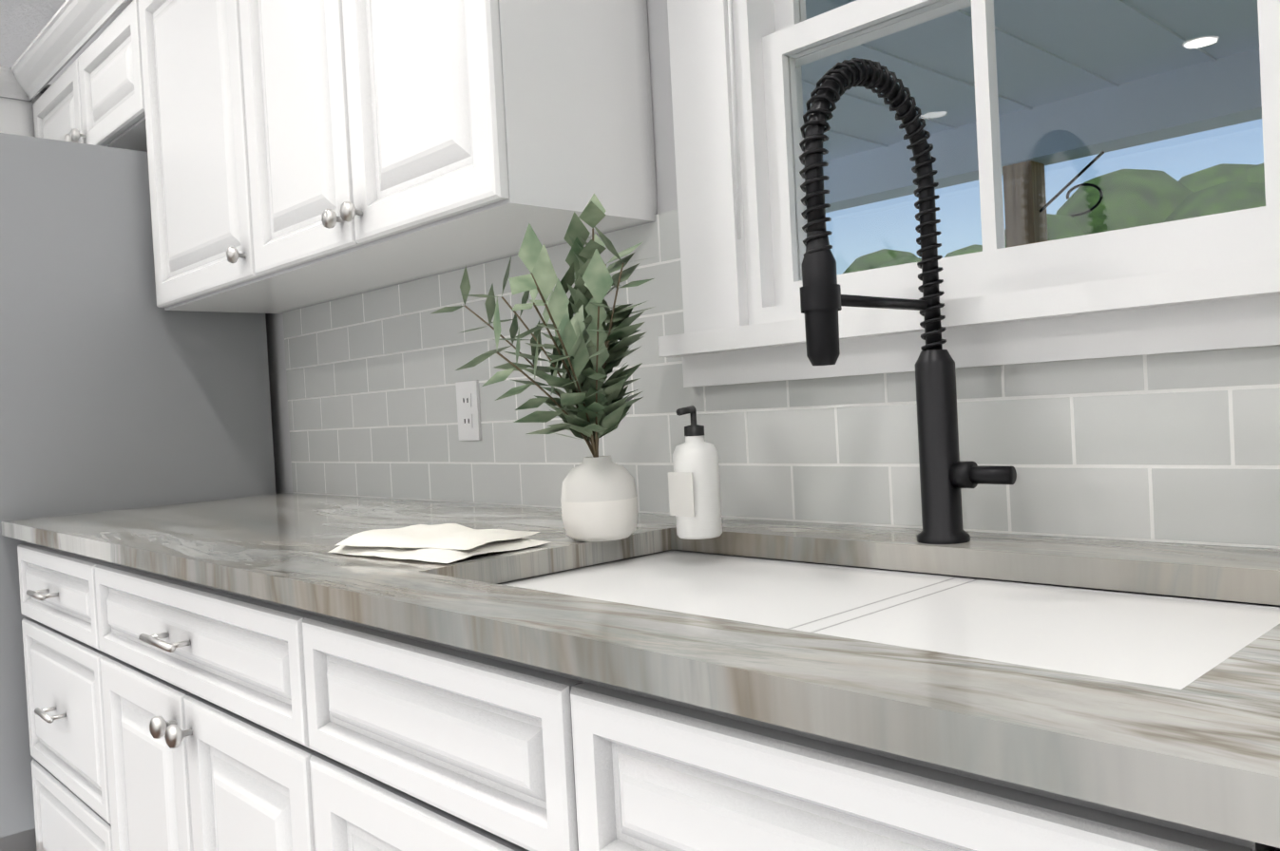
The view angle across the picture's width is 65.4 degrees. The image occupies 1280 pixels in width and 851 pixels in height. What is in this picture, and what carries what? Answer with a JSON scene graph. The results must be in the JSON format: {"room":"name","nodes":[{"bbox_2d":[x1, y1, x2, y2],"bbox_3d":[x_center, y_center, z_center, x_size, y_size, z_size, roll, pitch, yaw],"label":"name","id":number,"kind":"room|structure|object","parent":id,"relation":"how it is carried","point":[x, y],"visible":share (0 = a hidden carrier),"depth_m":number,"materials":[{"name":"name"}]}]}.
{"room":"kitchen","nodes":[
{"label":"kitchen","id":0,"kind":"room"},
{"bbox_2d":[0,0,66,67],"bbox_3d":[-4.256,-1.291,1.904,5.840,0.100,12.540,-4,1,-44],"label":"ceiling","id":1,"kind":"structure","parent":0,"point":[23,23],"depth_m":3.42,"materials":[{"name":"white paint"}]},
{"bbox_2d":[265,0,1271,549],"bbox_3d":[-2.121,-0.127,3.900,0.120,2.520,12.540,-4,1,-44],"label":"wall","id":2,"kind":"structure","parent":0,"point":[662,105],"depth_m":1.54,"materials":[{"name":"grey paint"}]},
{"bbox_2d":[22,0,140,150],"bbox_3d":[-1.387,-0.897,2.766,0.302,0.350,0.974,-4,1,-44],"label":"upper cabinet","id":3,"kind":"object","parent":2,"relation":"attached to","point":[93,102],"depth_m":2.58,"materials":[{"name":"white wood"}]},
{"bbox_2d":[47,0,133,84],"bbox_3d":[-1.320,-1.351,2.811,0.104,0.125,9.560,-4,1,-44],"label":"crown molding","id":4,"kind":"structure","parent":2,"relation":"attached to","point":[94,37],"depth_m":3.26,"materials":[{"name":"white wood"}]},
{"bbox_2d":[133,0,363,313],"bbox_3d":[-0.847,-0.686,2.215,0.302,0.810,0.554,-4,1,-44],"label":"upper cabinet","id":5,"kind":"object","parent":2,"relation":"attached to","point":[188,100],"depth_m":2.13,"materials":[{"name":"white wood"}]},
{"bbox_2d":[231,0,657,292],"bbox_3d":[-0.379,-0.703,1.725,0.302,0.810,0.802,-4,1,-44],"label":"upper cabinet","id":6,"kind":"object","parent":2,"relation":"attached to","point":[301,154],"depth_m":1.52,"materials":[{"name":"white wood"}]},
{"bbox_2d":[455,381,481,440],"bbox_3d":[-0.333,-0.028,1.930,0.009,0.114,0.070,-4,1,-44],"label":"outlet","id":7,"kind":"object","parent":2,"relation":"attached to","point":[468,402],"visible":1,"depth_m":1.90,"materials":[{"name":"white plastic"}]},
{"bbox_2d":[282,209,1279,549],"bbox_3d":[0.595,-0.114,0.966,0.008,0.465,4.292,-4,1,-44],"label":"tile backsplash","id":8,"kind":"structure","parent":2,"relation":"attached to","point":[1172,448],"depth_m":1.39,"materials":[{"name":"grey tile"}]},
{"bbox_2d":[657,0,1279,387],"bbox_3d":[0.388,-0.526,1.200,0.183,0.913,0.927,-4,1,-44],"label":"kitchen window","id":9,"kind":"structure","parent":2,"relation":"in","point":[1205,283],"depth_m":1.24,"materials":[{"name":"white wood"}]},
{"bbox_3d":[-4.117,1.325,1.949,5.840,0.100,12.540,-4,1,-44],"label":"floor","id":10,"kind":"structure","parent":0,"visible":0},
{"bbox_2d":[17,543,102,850],"bbox_3d":[-0.873,0.654,2.113,0.617,0.888,0.550,-4,1,-44],"label":"base cabinet","id":11,"kind":"object","parent":10,"relation":"on","point":[60,687],"depth_m":1.90,"materials":[{"name":"white wood"}]},
{"bbox_2d":[0,133,275,850],"bbox_3d":[-1.546,0.222,2.581,0.845,1.777,0.910,-4,1,-44],"label":"fridge","id":12,"kind":"object","parent":10,"relation":"on","point":[120,390],"visible":0.33,"depth_m":2.26,"materials":[{"name":"grey metal"}]},
{"bbox_2d":[87,559,304,850],"bbox_3d":[-0.410,0.638,1.628,0.617,0.888,0.790,-4,1,-44],"label":"base cabinet","id":13,"kind":"object","parent":10,"relation":"on","point":[259,674],"depth_m":1.38,"materials":[{"name":"white wood"}]},
{"bbox_2d":[292,612,1246,850],"bbox_3d":[0.187,0.617,1.001,0.617,0.888,0.942,-4,1,-44],"label":"base cabinet","id":14,"kind":"object","parent":10,"relation":"on","point":[406,745],"depth_m":0.77,"materials":[{"name":"white wood"}]},
{"bbox_2d":[0,493,1279,850],"bbox_3d":[0.305,0.154,0.706,0.792,0.030,4.326,-4,1,-44],"label":"countertop","id":15,"kind":"structure","parent":14,"relation":"on","point":[1197,754],"depth_m":0.71,"materials":[{"name":"grey stone"}]},
{"bbox_2d":[327,523,551,563],"bbox_3d":[-0.260,0.145,1.284,0.243,0.025,0.174,-2,1,38],"label":"folded towel","id":16,"kind":"object","parent":15,"relation":"on","point":[446,543],"visible":1,"depth_m":1.24,"materials":[{"name":"white fabric"}]},
{"bbox_2d":[431,192,653,541],"bbox_3d":[-0.112,-0.068,1.268,0.328,0.437,0.325,-4,1,-44],"label":"potted plant","id":17,"kind":"object","parent":15,"relation":"on","point":[599,500],"visible":1,"depth_m":1.26,"materials":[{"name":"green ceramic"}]},
{"bbox_2d":[668,405,722,539],"bbox_3d":[0.071,0.058,1.264,0.060,0.166,0.058,-4,1,-44],"label":"soap dispenser","id":18,"kind":"object","parent":15,"relation":"on","point":[694,485],"visible":1,"depth_m":1.24,"materials":[{"name":"white"}]},
{"bbox_2d":[471,536,1279,681],"bbox_3d":[0.174,0.266,0.961,0.392,0.212,0.771,-4,1,-44],"label":"sink","id":19,"kind":"object","parent":15,"relation":"in","point":[1159,627],"depth_m":0.95,"materials":[{"name":"white ceramic"}]},
{"bbox_2d":[799,57,1016,544],"bbox_3d":[0.275,-0.125,1.033,0.259,0.519,0.114,-4,1,-44],"label":"faucet","id":20,"kind":"object","parent":15,"relation":"on","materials":[{"name":"black metal"}]},
{"label":"outside","id":21,"kind":"structure","parent":0,"visible":0},
{"bbox_3d":[14.224,0.310,30.314,59.870,0.100,52.000,-4,1,-44],"label":"lawn","id":22,"kind":"structure","parent":21,"visible":0},
{"bbox_2d":[801,0,1261,248],"bbox_3d":[1.022,0.069,2.882,2.965,2.730,5.500,-4,1,-44],"label":"porch","id":23,"kind":"object","parent":22,"relation":"on","point":[1094,145],"depth_m":3.60,"materials":[{"name":"white paint"}]},
{"bbox_2d":[842,162,1265,273],"bbox_3d":[8.740,-2.566,19.685,17.432,6.592,18.643,-4,1,-44],"label":"neighbouring scenery","id":24,"kind":"object","parent":22,"relation":"on","point":[1136,216],"depth_m":15.61,"materials":[{"name":"green plant"}]}
]}

